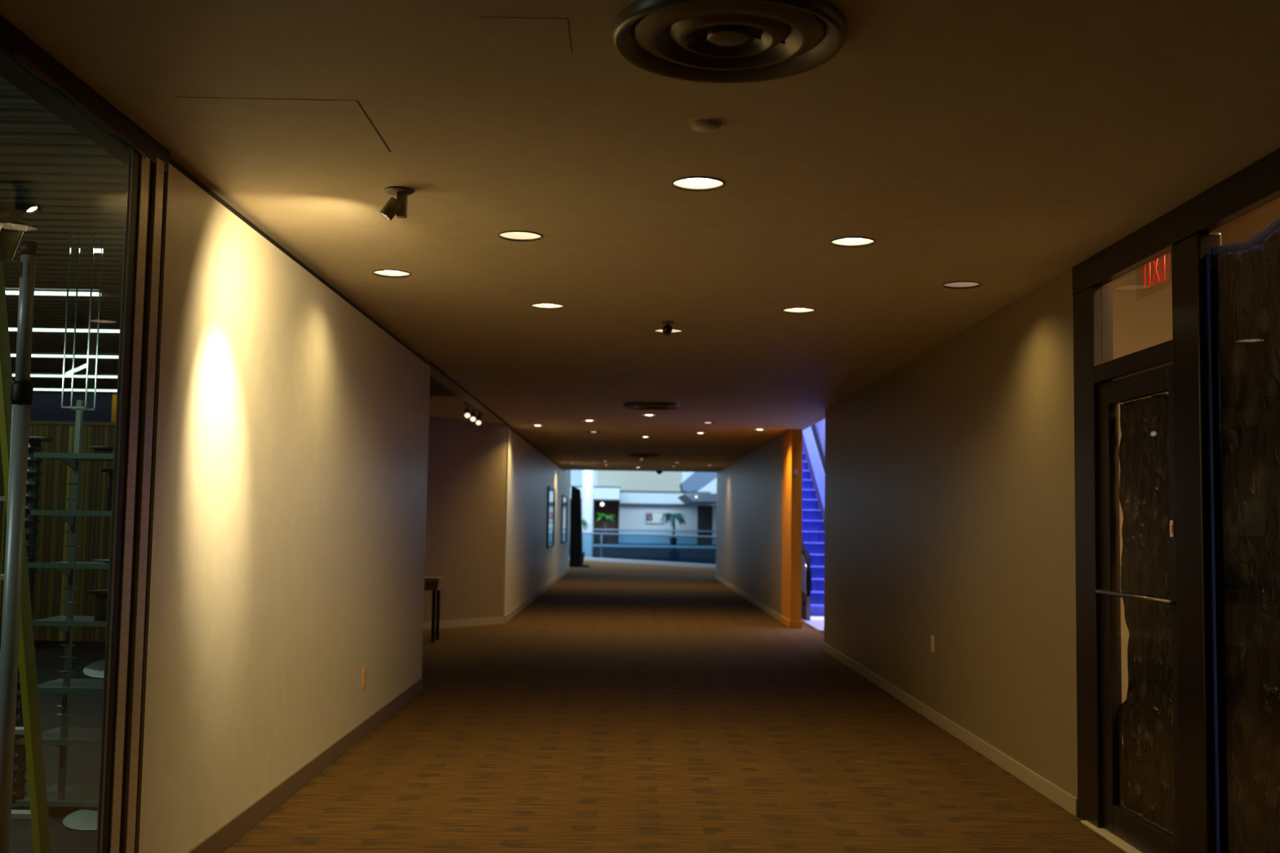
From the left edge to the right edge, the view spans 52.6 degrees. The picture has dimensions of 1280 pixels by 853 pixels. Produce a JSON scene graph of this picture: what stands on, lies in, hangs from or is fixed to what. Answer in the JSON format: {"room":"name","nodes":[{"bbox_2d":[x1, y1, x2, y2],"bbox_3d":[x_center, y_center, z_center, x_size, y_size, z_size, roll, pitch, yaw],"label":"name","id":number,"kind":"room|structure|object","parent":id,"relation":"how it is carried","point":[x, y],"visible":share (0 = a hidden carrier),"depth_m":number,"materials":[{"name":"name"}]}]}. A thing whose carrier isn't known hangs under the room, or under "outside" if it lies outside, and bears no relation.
{"room":"shopping mall corridor","nodes":[
{"label":"shopping mall corridor","id":0,"kind":"room"},
{"bbox_2d":[0,390,116,648],"bbox_3d":[-6.306,0.888,13.975,4.000,3.000,0.100,1,-4,0],"label":"wall","id":1,"kind":"structure","parent":0,"point":[37,644],"depth_m":13.82,"materials":[{"name":"black"}]},
{"bbox_2d":[0,425,115,641],"bbox_3d":[-6.258,1.137,13.864,3.702,2.290,0.055,1,-4,0],"label":"panelling","id":2,"kind":"object","parent":1,"relation":"attached to","point":[94,537],"visible":0.35,"depth_m":13.84,"materials":[{"name":"brown"}]},
{"bbox_2d":[29,393,116,426],"bbox_3d":[-6.838,-0.194,13.961,2.500,0.340,0.060,1,-4,0],"label":"board","id":3,"kind":"object","parent":1,"relation":"attached to","point":[46,409],"visible":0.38,"depth_m":13.95,"materials":[{"name":"blue fabric"}]},
{"bbox_2d":[0,75,457,396],"bbox_3d":[-4.979,-0.824,8.068,6.120,0.038,11.850,1,-4,0],"label":"ceiling","id":4,"kind":"structure","parent":0,"point":[80,188],"depth_m":6.07,"materials":[{"name":"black metal"}]},
{"bbox_2d":[0,202,41,260],"bbox_3d":[-2.883,-0.838,5.562,0.600,0.244,0.123,1,-4,0],"label":"track spotlight","id":5,"kind":"object","parent":4,"relation":"attached to","point":[12,228],"visible":0.94,"depth_m":5.54,"materials":[{"name":"black metal"}]},
{"bbox_2d":[4,288,103,296],"bbox_3d":[-5.437,-0.843,7.762,4.400,0.040,0.080,1,-4,0],"label":"recessed light","id":6,"kind":"object","parent":4,"relation":"in","point":[8,291],"visible":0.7,"depth_m":7.75,"materials":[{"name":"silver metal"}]},
{"bbox_2d":[8,326,119,333],"bbox_3d":[-5.499,-0.728,9.322,4.300,0.040,0.080,1,-4,0],"label":"recessed light","id":7,"kind":"object","parent":4,"relation":"in","point":[10,328],"visible":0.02,"depth_m":9.30,"materials":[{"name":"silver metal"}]},
{"bbox_2d":[10,354,118,358],"bbox_3d":[-5.511,-0.614,10.859,4.300,0.040,0.080,1,-4,0],"label":"recessed light","id":8,"kind":"object","parent":4,"relation":"in","point":[11,355],"visible":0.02,"depth_m":10.84,"materials":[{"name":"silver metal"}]},
{"bbox_2d":[12,373,117,377],"bbox_3d":[-6.023,-0.505,12.436,3.300,0.040,0.080,1,-4,0],"label":"recessed light","id":9,"kind":"object","parent":4,"relation":"in","point":[13,374],"visible":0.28,"depth_m":12.41,"materials":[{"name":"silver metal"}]},
{"bbox_2d":[33,388,116,391],"bbox_3d":[-6.034,-0.403,13.822,3.300,0.040,0.080,1,-4,0],"label":"recessed light","id":10,"kind":"object","parent":4,"relation":"in","point":[56,389],"visible":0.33,"depth_m":13.80,"materials":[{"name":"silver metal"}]},
{"bbox_2d":[61,232,103,410],"bbox_3d":[-2.642,-0.497,6.133,0.116,0.833,0.106,1,-4,0],"label":"rack","id":11,"kind":"object","parent":4,"relation":"hanging from","point":[71,407],"visible":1,"depth_m":6.11,"materials":[{"name":"metal"}]},
{"bbox_2d":[135,163,430,852],"bbox_3d":[-1.871,0.627,7.923,0.120,2.765,6.377,1,-4,0],"label":"wall","id":12,"kind":"structure","parent":0,"point":[286,561],"depth_m":6.16,"materials":[{"name":"beige paint"}]},
{"bbox_2d":[0,14,169,852],"bbox_3d":[-1.814,0.080,0.878,0.124,2.814,7.790,1,-4,0],"label":"window","id":13,"kind":"structure","parent":12,"relation":"in","point":[119,763],"depth_m":4.50,"materials":[{"name":"black metal"}]},
{"bbox_2d":[13,49,145,159],"bbox_3d":[-1.756,-1.002,4.112,0.009,0.033,0.980,1,-4,0],"label":"tape","id":14,"kind":"object","parent":13,"relation":"attached to","point":[22,60],"visible":1,"depth_m":4.01,"materials":[{"name":"brown"}]},
{"bbox_2d":[169,157,426,364],"bbox_3d":[-1.865,-0.791,7.841,0.085,0.050,6.750,1,-4,0],"label":"trim","id":15,"kind":"structure","parent":12,"relation":"attached to","point":[172,162],"depth_m":6.42,"materials":[{"name":"black"}]},
{"bbox_2d":[186,677,422,852],"bbox_3d":[-1.826,1.953,7.828,0.012,0.108,6.370,1,-4,0],"label":"baseboard","id":16,"kind":"structure","parent":12,"relation":"attached to","point":[235,828],"depth_m":6.80,"materials":[{"name":"brown"}]},
{"bbox_2d":[362,667,365,688],"bbox_3d":[-1.827,1.666,8.576,0.010,0.124,0.076,1,-4,0],"label":"power outlet","id":17,"kind":"object","parent":12,"relation":"attached to","point":[363,669],"visible":1,"depth_m":8.56,"materials":[{"name":"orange plastic"}]},
{"bbox_2d":[423,416,509,622],"bbox_3d":[-3.102,1.248,16.888,0.120,2.815,3.812,-2,-5,38],"label":"wall","id":18,"kind":"structure","parent":0,"point":[465,540],"depth_m":17.73,"materials":[{"name":"beige paint"}]},
{"bbox_2d":[422,616,504,630],"bbox_3d":[-3.071,2.600,16.747,0.012,0.100,3.812,-2,-5,38],"label":"baseboard","id":19,"kind":"structure","parent":18,"relation":"attached to","point":[491,620],"depth_m":17.66,"materials":[{"name":"beige"}]},
{"bbox_2d":[428,361,508,426],"bbox_3d":[-1.851,-0.288,14.823,0.020,0.018,7.250,1,-4,0],"label":"trim","id":20,"kind":"structure","parent":18,"relation":"attached to","point":[431,363],"depth_m":13.52,"materials":[{"name":"black"}]},
{"bbox_2d":[503,427,570,616],"bbox_3d":[-2.018,1.692,27.937,0.120,3.600,19.200,1,-4,0],"label":"wall","id":21,"kind":"structure","parent":0,"point":[529,566],"depth_m":22.58,"materials":[{"name":"beige paint"}]},
{"bbox_2d":[508,426,563,470],"bbox_3d":[-2.007,0.586,26.399,0.085,0.050,15.930,1,-4,0],"label":"trim","id":22,"kind":"structure","parent":21,"relation":"attached to","point":[508,426],"depth_m":23.31,"materials":[{"name":"black"}]},
{"bbox_2d":[504,568,568,623],"bbox_3d":[-1.979,3.435,27.808,0.012,0.108,19.200,1,-4,0],"label":"baseboard","id":23,"kind":"structure","parent":21,"relation":"attached to","point":[509,615],"depth_m":23.00,"materials":[{"name":"beige"}]},
{"bbox_2d":[546,485,555,548],"bbox_3d":[-1.948,1.991,28.366,0.035,1.310,2.200,1,-4,0],"label":"framed picture","id":24,"kind":"object","parent":21,"relation":"attached to","point":[551,491],"visible":1,"depth_m":28.31,"materials":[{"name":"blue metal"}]},
{"bbox_2d":[560,494,567,543],"bbox_3d":[-1.993,2.450,34.148,0.035,1.250,2.300,1,-4,0],"label":"framed picture","id":25,"kind":"object","parent":21,"relation":"attached to","point":[564,498],"visible":1,"depth_m":34.08,"materials":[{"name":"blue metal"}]},
{"bbox_2d":[0,560,1173,852],"bbox_3d":[-0.837,3.546,27.608,15.200,0.132,62.000,1,-4,0],"label":"floor","id":26,"kind":"structure","parent":0,"point":[626,708],"depth_m":8.07,"materials":[{"name":"brown carpet"}]},
{"bbox_2d":[0,240,36,852],"bbox_3d":[-2.018,0.550,4.155,0.067,2.315,0.066,1,-4,0],"label":"pole","id":27,"kind":"object","parent":26,"relation":"on","point":[21,389],"visible":1,"depth_m":4.15,"materials":[{"name":"grey metal"}]},
{"bbox_2d":[0,248,51,852],"bbox_3d":[-2.266,0.552,4.454,0.610,2.363,0.084,1,-4,0],"label":"step ladder","id":28,"kind":"object","parent":26,"relation":"on","point":[37,813],"visible":0.75,"depth_m":4.43,"materials":[{"name":"yellow"}]},
{"bbox_2d":[11,436,53,809],"bbox_3d":[-3.012,0.963,6.343,0.200,1.825,0.200,1,-4,0],"label":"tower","id":29,"kind":"object","parent":26,"relation":"on","point":[33,471],"visible":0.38,"depth_m":6.35,"materials":[{"name":"grey metal"}]},
{"bbox_2d":[15,400,114,807],"bbox_3d":[-2.541,0.874,6.410,0.810,2.014,0.408,1,-4,0],"label":"shelving","id":30,"kind":"object","parent":26,"relation":"on","point":[61,795],"visible":0.54,"depth_m":6.36,"materials":[{"name":"grey"}]},
{"bbox_2d":[83,659,104,678],"bbox_3d":[-2.519,1.157,6.208,0.279,0.071,0.271,1,-4,5],"label":"plate","id":31,"kind":"object","parent":30,"relation":"on","point":[95,669],"visible":0.22,"depth_m":6.19,"materials":[{"name":"grey"}]},
{"bbox_2d":[87,589,107,621],"bbox_3d":[-2.576,0.880,6.373,0.270,0.144,0.270,1,-4,0],"label":"canister","id":32,"kind":"object","parent":30,"relation":"on","point":[101,596],"visible":0.18,"depth_m":6.28,"materials":[{"name":"grey"}]},
{"bbox_2d":[93,559,109,563],"bbox_3d":[-2.573,0.669,6.399,0.240,0.019,0.240,1,-4,0],"label":"plate","id":33,"kind":"object","parent":30,"relation":"on","point":[105,561],"visible":0.16,"depth_m":6.33,"materials":[{"name":"grey"}]},
{"bbox_2d":[88,445,114,453],"bbox_3d":[-2.674,0.124,6.438,0.122,0.049,0.122,1,-4,0],"label":"canister","id":34,"kind":"object","parent":30,"relation":"on","point":[107,450],"visible":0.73,"depth_m":6.40,"materials":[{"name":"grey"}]},
{"bbox_2d":[101,469,113,511],"bbox_3d":[-2.568,0.323,6.474,0.243,0.214,0.243,1,-4,0],"label":"canister","id":35,"kind":"object","parent":30,"relation":"on","point":[110,475],"visible":0.11,"depth_m":6.40,"materials":[{"name":"black metal"}]},
{"bbox_2d":[62,807,97,831],"bbox_3d":[-2.519,1.827,6.040,0.318,0.050,0.316,1,-4,5],"label":"plate","id":36,"kind":"object","parent":26,"relation":"on","point":[84,820],"visible":0.41,"depth_m":6.03,"materials":[{"name":"grey"}]},
{"bbox_2d":[424,576,444,642],"bbox_3d":[-2.984,2.178,15.484,1.205,0.757,0.450,1,-4,0],"label":"console table","id":37,"kind":"object","parent":26,"relation":"on","point":[433,584],"visible":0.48,"depth_m":15.31,"materials":[{"name":"brown wood"}]},
{"bbox_2d":[568,485,590,567],"bbox_3d":[-1.945,3.215,41.729,0.696,2.605,0.485,3,-5,-29],"label":"stand","id":38,"kind":"object","parent":26,"relation":"on","point":[575,559],"visible":1,"depth_m":41.49,"materials":[{"name":"black fabric"}]},
{"bbox_2d":[582,519,590,563],"bbox_3d":[-2.125,3.995,45.420,0.617,1.592,0.673,4,-5,-32],"label":"potted plant","id":39,"kind":"object","parent":26,"relation":"on","point":[584,521],"visible":0.23,"depth_m":45.32,"materials":[{"name":"green plant"}]},
{"bbox_2d":[568,532,715,568],"bbox_3d":[-0.903,4.426,47.263,0.180,1.044,26.571,4,-5,-34],"label":"glass railing","id":40,"kind":"object","parent":26,"relation":"on","point":[586,558],"visible":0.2,"depth_m":45.36,"materials":[{"name":"grey"}]},
{"bbox_2d":[801,424,825,632],"bbox_3d":[2.923,0.261,23.709,0.960,6.064,11.880,1,-4,0],"label":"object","id":41,"kind":"object","parent":26,"relation":"on","point":[813,457],"visible":0.22,"depth_m":22.33,"materials":[{"name":"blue metal"}]},
{"bbox_2d":[1171,231,1229,852],"bbox_3d":[2.293,0.547,5.289,0.104,2.665,0.265,1,-4,0],"label":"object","id":42,"kind":"structure","parent":26,"relation":"on","point":[1188,255],"depth_m":5.23,"materials":[{"name":"brown metal"}]},
{"bbox_2d":[1206,252,1220,852],"bbox_3d":[2.278,0.526,5.141,0.002,2.465,0.031,1,-4,0],"label":"tape","id":43,"kind":"object","parent":42,"relation":"attached to","point":[1208,255],"visible":1,"depth_m":5.14,"materials":[{"name":"blue"}]},
{"bbox_3d":[2.307,1.515,1.008,0.100,0.100,8.200,1,-4,0],"label":"trim","id":44,"kind":"structure","parent":26,"relation":"on","visible":0},
{"bbox_3d":[2.322,0.187,1.107,0.008,2.565,8.200,1,-4,0],"label":"window","id":45,"kind":"structure","parent":44,"relation":"on","visible":0},
{"bbox_2d":[1214,226,1279,852],"bbox_3d":[2.352,0.206,1.186,0.039,2.520,8.261,1,-4,0],"label":"plastic sheet","id":46,"kind":"object","parent":45,"relation":"attached to","point":[1247,347],"visible":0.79,"depth_m":4.92,"materials":[{"name":"black"}]},
{"bbox_2d":[1212,217,1279,255],"bbox_3d":[2.330,-0.787,4.183,0.001,0.105,2.190,1,-4,0],"label":"tape","id":47,"kind":"object","parent":46,"relation":"attached to","point":[1237,246],"visible":0.98,"depth_m":4.95,"materials":[{"name":"blue"}]},
{"bbox_2d":[593,501,619,542],"bbox_3d":[-1.955,5.534,75.585,1.650,2.600,1.000,1,-4,0],"label":"wall","id":48,"kind":"structure","parent":0,"point":[610,508],"depth_m":75.98,"materials":[{"name":"brown"}]},
{"bbox_2d":[597,470,681,491],"bbox_3d":[0.032,0.652,75.260,4.860,6.250,0.400,1,-4,0],"label":"wall","id":49,"kind":"structure","parent":0,"point":[627,480],"depth_m":74.88,"materials":[{"name":"paint"}]},
{"bbox_2d":[0,0,1279,472],"bbox_3d":[-1.018,-0.229,15.652,6.760,0.014,37.600,1,-4,0],"label":"ceiling","id":50,"kind":"structure","parent":0,"point":[1002,146],"depth_m":5.03,"materials":[{"name":"paint"}]},
{"bbox_2d":[177,97,391,151],"bbox_3d":[-1.223,-1.052,4.530,0.595,0.004,0.592,1,-4,0],"label":"access hatch","id":51,"kind":"object","parent":50,"relation":"attached to","point":[242,123],"visible":1,"depth_m":4.50,"materials":[{"name":"paint"}]},
{"bbox_2d":[372,269,411,277],"bbox_3d":[-1.382,-0.906,7.214,0.213,0.114,0.213,1,-4,0],"label":"recessed light","id":52,"kind":"object","parent":50,"relation":"in","point":[383,273],"visible":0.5,"depth_m":7.29,"materials":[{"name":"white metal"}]},
{"bbox_2d":[379,186,413,221],"bbox_3d":[-1.010,-0.916,5.380,0.133,0.138,0.125,1,-4,0],"label":"ceiling spotlight","id":53,"kind":"object","parent":50,"relation":"attached to","point":[398,206],"visible":1,"depth_m":5.35,"materials":[{"name":"brown"}]},
{"bbox_2d":[463,401,483,425],"bbox_3d":[-2.031,-0.141,15.789,0.083,0.172,1.700,1,-4,0],"label":"track light","id":54,"kind":"object","parent":50,"relation":"attached to","point":[473,416],"visible":1,"depth_m":15.70,"materials":[{"name":"brown"}]},
{"bbox_2d":[497,230,542,241],"bbox_3d":[-0.574,-0.968,6.214,0.213,0.114,0.213,1,-4,0],"label":"recessed light","id":55,"kind":"object","parent":50,"relation":"in","point":[519,236],"visible":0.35,"depth_m":6.30,"materials":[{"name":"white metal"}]},
{"bbox_2d":[480,16,572,53],"bbox_3d":[-0.316,-1.103,3.650,0.240,0.004,0.262,1,-4,0],"label":"access hatch","id":56,"kind":"object","parent":50,"relation":"attached to","point":[503,34],"visible":1,"depth_m":3.64,"materials":[{"name":"paint"}]},
{"bbox_2d":[530,302,564,309],"bbox_3d":[-0.587,-0.818,8.225,0.213,0.114,0.213,1,-4,0],"label":"recessed light","id":57,"kind":"object","parent":50,"relation":"in","point":[539,305],"visible":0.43,"depth_m":8.30,"materials":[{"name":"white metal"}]},
{"bbox_2d":[627,453,659,457],"bbox_3d":[0.075,0.576,25.980,0.650,0.052,0.650,1,-4,0],"label":"ceiling vent","id":58,"kind":"object","parent":50,"relation":"in","point":[628,455],"visible":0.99,"depth_m":25.81,"materials":[{"name":"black metal"}]},
{"bbox_2d":[640,414,657,416],"bbox_3d":[0.119,-0.196,16.451,0.213,0.114,0.213,1,-4,0],"label":"recessed light","id":59,"kind":"object","parent":50,"relation":"in","point":[641,415],"visible":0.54,"depth_m":16.51,"materials":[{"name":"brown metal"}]},
{"bbox_2d":[623,401,679,409],"bbox_3d":[0.131,-0.244,14.930,0.650,0.052,0.650,1,-4,0],"label":"ceiling vent","id":60,"kind":"object","parent":50,"relation":"in","point":[633,405],"visible":1,"depth_m":14.79,"materials":[{"name":"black metal"}]},
{"bbox_2d":[661,320,673,335],"bbox_3d":[0.186,-0.669,8.774,0.080,0.090,0.112,1,-4,0],"label":"spotlight","id":61,"kind":"object","parent":50,"relation":"attached to","point":[667,329],"visible":1,"depth_m":8.73,"materials":[{"name":"brown"}]},
{"bbox_2d":[653,328,683,333],"bbox_3d":[0.202,-0.732,9.213,0.213,0.114,0.213,1,-4,0],"label":"recessed light","id":62,"kind":"object","parent":50,"relation":"in","point":[657,331],"visible":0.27,"depth_m":9.28,"materials":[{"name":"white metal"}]},
{"bbox_2d":[671,176,724,191],"bbox_3d":[0.235,-1.029,5.209,0.213,0.114,0.213,1,-4,0],"label":"recessed light","id":63,"kind":"object","parent":50,"relation":"in","point":[691,183],"visible":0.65,"depth_m":5.28,"materials":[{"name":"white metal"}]},
{"bbox_2d":[691,119,720,132],"bbox_3d":[0.226,-1.028,4.431,0.100,0.016,0.100,1,-4,0],"label":"sprinkler cover","id":64,"kind":"object","parent":50,"relation":"attached to","point":[705,125],"visible":1,"depth_m":4.41,"materials":[{"name":"metal"}]},
{"bbox_2d":[700,422,715,423],"bbox_3d":[0.922,-0.102,17.539,0.213,0.114,0.213,1,-4,0],"label":"recessed light","id":65,"kind":"object","parent":50,"relation":"in","point":[700,422],"visible":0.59,"depth_m":17.54,"materials":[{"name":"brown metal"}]},
{"bbox_2d":[611,0,847,83],"bbox_3d":[0.246,-1.084,3.592,0.650,0.052,0.650,1,-4,0],"label":"ceiling vent","id":66,"kind":"object","parent":50,"relation":"in","point":[702,41],"visible":1,"depth_m":3.59,"materials":[{"name":"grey metal"}]},
{"bbox_2d":[782,306,815,313],"bbox_3d":[1.012,-0.792,8.239,0.213,0.114,0.213,1,-4,0],"label":"recessed light","id":67,"kind":"object","parent":50,"relation":"in","point":[799,309],"visible":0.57,"depth_m":8.32,"materials":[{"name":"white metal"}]},
{"bbox_2d":[830,236,875,247],"bbox_3d":[1.024,-0.941,6.230,0.213,0.114,0.213,1,-4,0],"label":"recessed light","id":68,"kind":"object","parent":50,"relation":"in","point":[846,242],"visible":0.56,"depth_m":6.30,"materials":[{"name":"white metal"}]},
{"bbox_2d":[942,280,981,288],"bbox_3d":[1.811,-0.850,7.286,0.213,0.114,0.213,1,-4,0],"label":"recessed light","id":69,"kind":"object","parent":50,"relation":"in","point":[960,284],"visible":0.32,"depth_m":7.37,"materials":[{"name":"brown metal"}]},
{"bbox_2d":[568,546,715,564],"bbox_3d":[-0.590,8.558,69.630,28.000,4.130,0.250,1,-4,0],"label":"wall","id":70,"kind":"structure","parent":0,"point":[689,555],"depth_m":69.64,"materials":[{"name":"blue"}]},
{"bbox_2d":[568,543,715,548],"bbox_3d":[-0.556,6.430,69.663,28.000,0.120,0.100,1,-4,0],"label":"trim","id":71,"kind":"structure","parent":70,"relation":"attached to","point":[593,545],"depth_m":69.62,"materials":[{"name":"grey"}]},
{"bbox_2d":[568,542,715,546],"bbox_3d":[-0.584,6.782,73.197,28.000,0.300,7.000,1,-4,0],"label":"floor","id":72,"kind":"structure","parent":0,"point":[569,542],"depth_m":72.02,"materials":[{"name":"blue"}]},
{"bbox_2d":[594,512,616,543],"bbox_3d":[-1.972,5.708,72.810,1.258,1.741,1.460,1,-4,0],"label":"banana plant","id":73,"kind":"object","parent":72,"relation":"on","point":[605,539],"visible":0.98,"depth_m":72.61,"materials":[{"name":"green plant"}]},
{"bbox_2d":[592,528,715,545],"bbox_3d":[-0.549,5.965,69.848,27.800,0.835,0.090,1,-4,0],"label":"gallery railing","id":74,"kind":"object","parent":72,"relation":"on","point":[622,530],"visible":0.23,"depth_m":69.85,"materials":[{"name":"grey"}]},
{"bbox_2d":[659,512,685,545],"bbox_3d":[1.831,5.693,72.030,1.531,1.774,1.743,1,-4,0],"label":"potted palm","id":75,"kind":"object","parent":72,"relation":"on","point":[669,517],"visible":1,"depth_m":71.77,"materials":[{"name":"green"}]},
{"bbox_2d":[568,470,716,544],"bbox_3d":[-0.522,2.143,75.196,28.000,9.250,0.300,1,-4,0],"label":"wall","id":76,"kind":"structure","parent":0,"point":[630,517],"depth_m":74.81,"materials":[{"name":"paint"}]},
{"bbox_2d":[645,512,663,524],"bbox_3d":[0.835,5.289,74.727,1.010,0.650,0.170,1,-4,0],"label":"wall sign","id":77,"kind":"object","parent":76,"relation":"attached to","point":[651,517],"visible":0.89,"depth_m":74.68,"materials":[{"name":"white"}]},
{"bbox_2d":[619,503,716,506],"bbox_3d":[6.093,4.590,74.664,14.500,0.080,0.500,1,-4,0],"label":"trim","id":78,"kind":"structure","parent":76,"relation":"attached to","point":[620,504],"depth_m":74.39,"materials":[{"name":"grey"}]},
{"bbox_2d":[697,506,712,544],"bbox_3d":[3.758,5.710,74.914,0.870,2.230,0.100,1,-4,0],"label":"door","id":79,"kind":"structure","parent":76,"relation":"in","point":[704,522],"depth_m":74.86,"materials":[{"name":"black"}]},
{"bbox_2d":[619,492,710,504],"bbox_3d":[1.450,4.137,74.687,5.200,0.640,0.350,1,-4,0],"label":"wall","id":80,"kind":"structure","parent":0,"point":[625,497],"depth_m":74.52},
{"bbox_2d":[569,485,621,501],"bbox_3d":[-4.566,3.765,73.189,6.980,0.770,3.100,1,-4,0],"label":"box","id":81,"kind":"object","parent":80,"relation":"attached to","point":[600,493],"visible":0.36,"depth_m":71.71,"materials":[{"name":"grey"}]},
{"bbox_2d":[570,470,582,485],"bbox_3d":[-3.699,2.436,74.748,1.650,2.200,0.300,1,-4,0],"label":"glass wall","id":82,"kind":"structure","parent":81,"relation":"on","point":[575,475],"depth_m":74.57,"materials":[{"name":"white"}]},
{"bbox_2d":[620,490,710,493],"bbox_3d":[1.456,3.773,74.639,5.200,0.080,0.400,1,-4,0],"label":"trim","id":83,"kind":"structure","parent":80,"relation":"attached to","point":[620,491],"depth_m":74.44,"materials":[{"name":"grey"}]},
{"bbox_2d":[669,537,677,545],"bbox_3d":[1.851,6.386,71.941,0.440,0.380,0.440,1,-4,0],"label":"pot","id":84,"kind":"object","parent":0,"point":[673,540],"depth_m":71.78,"materials":[{"name":"black"}]},
{"bbox_2d":[677,493,716,504],"bbox_3d":[4.822,3.897,68.839,5.340,0.380,9.800,1,-4,0],"label":"ceiling","id":85,"kind":"structure","parent":0,"point":[702,499],"depth_m":63.95,"materials":[{"name":"grey"}]},
{"bbox_2d":[679,471,716,493],"bbox_3d":[4.018,1.186,61.614,4.130,4.010,3.000,1,-4,0],"label":"beam","id":86,"kind":"structure","parent":0,"point":[696,481],"depth_m":60.01,"materials":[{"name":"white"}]},
{"bbox_2d":[681,471,716,493],"bbox_3d":[7.981,0.780,75.287,11.040,6.250,0.450,1,-4,0],"label":"wall","id":87,"kind":"structure","parent":0,"point":[711,486],"depth_m":74.84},
{"bbox_2d":[715,434,782,615],"bbox_3d":[2.155,2.074,26.887,0.150,2.815,14.900,1,-4,0],"label":"wall","id":88,"kind":"structure","parent":0,"point":[748,526],"depth_m":23.98,"materials":[{"name":"beige paint"}]},
{"bbox_2d":[715,574,780,621],"bbox_3d":[2.053,3.426,26.786,0.012,0.100,14.900,1,-4,0],"label":"baseboard","id":89,"kind":"structure","parent":88,"relation":"attached to","point":[761,606],"depth_m":23.86,"materials":[{"name":"beige"}]},
{"bbox_2d":[780,429,802,628],"bbox_3d":[2.216,1.482,18.902,0.180,2.815,1.115,1,-4,0],"label":"pillar","id":90,"kind":"structure","parent":0,"point":[792,468],"depth_m":18.43,"materials":[{"name":"orange paint"}]},
{"bbox_2d":[808,418,825,531],"bbox_3d":[3.492,0.311,23.694,0.100,6.100,16.750,1,-4,0],"label":"wall","id":91,"kind":"structure","parent":0,"point":[820,426],"depth_m":24.42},
{"bbox_2d":[823,267,1078,817],"bbox_3d":[2.278,0.891,10.934,0.150,2.815,8.595,1,-4,0],"label":"wall","id":92,"kind":"structure","parent":0,"point":[949,476],"depth_m":8.61,"materials":[{"name":"beige paint"}]},
{"bbox_2d":[930,635,933,652],"bbox_3d":[2.194,1.631,9.713,0.010,0.124,0.076,1,-4,0],"label":"power outlet","id":93,"kind":"object","parent":92,"relation":"attached to","point":[931,636],"visible":1,"depth_m":9.70,"materials":[{"name":"brown plastic"}]},
{"bbox_2d":[822,642,1077,817],"bbox_3d":[2.176,2.247,10.833,0.012,0.092,8.595,1,-4,0],"label":"baseboard","id":94,"kind":"structure","parent":92,"relation":"attached to","point":[1062,798],"depth_m":8.49,"materials":[{"name":"beige"}]},
{"bbox_2d":[1073,285,1113,827],"bbox_3d":[2.286,0.637,6.501,0.100,2.665,0.285,1,-4,0],"label":"door frame","id":95,"kind":"structure","parent":92,"relation":"attached to","point":[1092,306],"depth_m":6.45,"materials":[{"name":"brown metal"}]},
{"bbox_2d":[1080,820,1144,852],"bbox_3d":[2.250,1.913,5.782,0.120,0.012,1.280,1,-4,0],"label":"trim","id":96,"kind":"structure","parent":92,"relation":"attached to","point":[1112,837],"depth_m":6.05,"materials":[{"name":"beige"}]},
{"bbox_2d":[1095,364,1180,852],"bbox_3d":[2.265,0.831,5.872,0.088,2.145,0.930,1,-4,0],"label":"door","id":97,"kind":"structure","parent":96,"relation":"on","point":[1138,831],"depth_m":6.17,"materials":[{"name":"wood"}]},
{"bbox_2d":[1118,392,1174,835],"bbox_3d":[2.305,0.818,5.863,0.028,1.906,0.720,1,-4,0],"label":"door glass","id":98,"kind":"object","parent":97,"relation":"attached to","point":[1147,710],"visible":0.86,"depth_m":5.88,"materials":[{"name":"black"}]},
{"bbox_2d":[1169,520,1173,537],"bbox_3d":[2.264,0.435,5.510,0.006,0.070,0.030,1,-4,0],"label":"sticker","id":99,"kind":"object","parent":97,"relation":"attached to","point":[1171,522],"visible":1,"depth_m":5.50,"materials":[{"name":"white"}]},
{"bbox_2d":[1093,339,1173,383],"bbox_3d":[2.305,-0.292,5.956,0.100,0.087,0.940,1,-4,0],"label":"door frame","id":100,"kind":"structure","parent":92,"relation":"attached to","point":[1160,355],"depth_m":5.90,"materials":[{"name":"wood"}]},
{"bbox_2d":[1071,147,1279,295],"bbox_3d":[2.319,-1.113,1.933,0.060,0.149,9.655,1,-4,0],"label":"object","id":101,"kind":"structure","parent":92,"relation":"attached to","point":[1257,184],"depth_m":5.34,"materials":[{"name":"wood"}]},
{"bbox_2d":[1103,251,1173,744],"bbox_3d":[3.170,0.166,8.987,1.540,4.000,0.100,1,-4,0],"label":"wall","id":102,"kind":"structure","parent":0,"point":[1142,317],"depth_m":9.01,"materials":[{"name":"paint"}]},
{"bbox_2d":[1209,197,1279,244],"bbox_3d":[4.036,-0.268,2.959,0.100,4.000,12.200,1,-4,0],"label":"wall","id":103,"kind":"structure","parent":0,"point":[1241,229],"depth_m":8.42,"materials":[{"name":"paint"}]},
{"bbox_3d":[-0.501,9.528,53.439,30.000,0.200,48.000,1,-4,0],"label":"floor","id":104,"kind":"structure","parent":0,"visible":0},
{"bbox_2d":[581,470,594,557],"bbox_3d":[-2.424,3.109,59.917,0.540,13.500,0.540,1,-4,0],"label":"column","id":105,"kind":"structure","parent":104,"relation":"on","point":[587,504],"depth_m":59.66,"materials":[{"name":"paint"}]},
{"bbox_3d":[2.488,-1.680,3.052,0.040,1.120,12.200,1,-4,0],"label":"wall","id":106,"kind":"structure","parent":0,"visible":0},
{"bbox_2d":[1143,254,1165,288],"bbox_3d":[2.430,-0.826,6.122,0.015,0.390,0.450,1,-4,0],"label":"exit sign","id":107,"kind":"object","parent":106,"relation":"attached to","point":[1154,264],"visible":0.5,"depth_m":6.09,"materials":[{"name":"red"}]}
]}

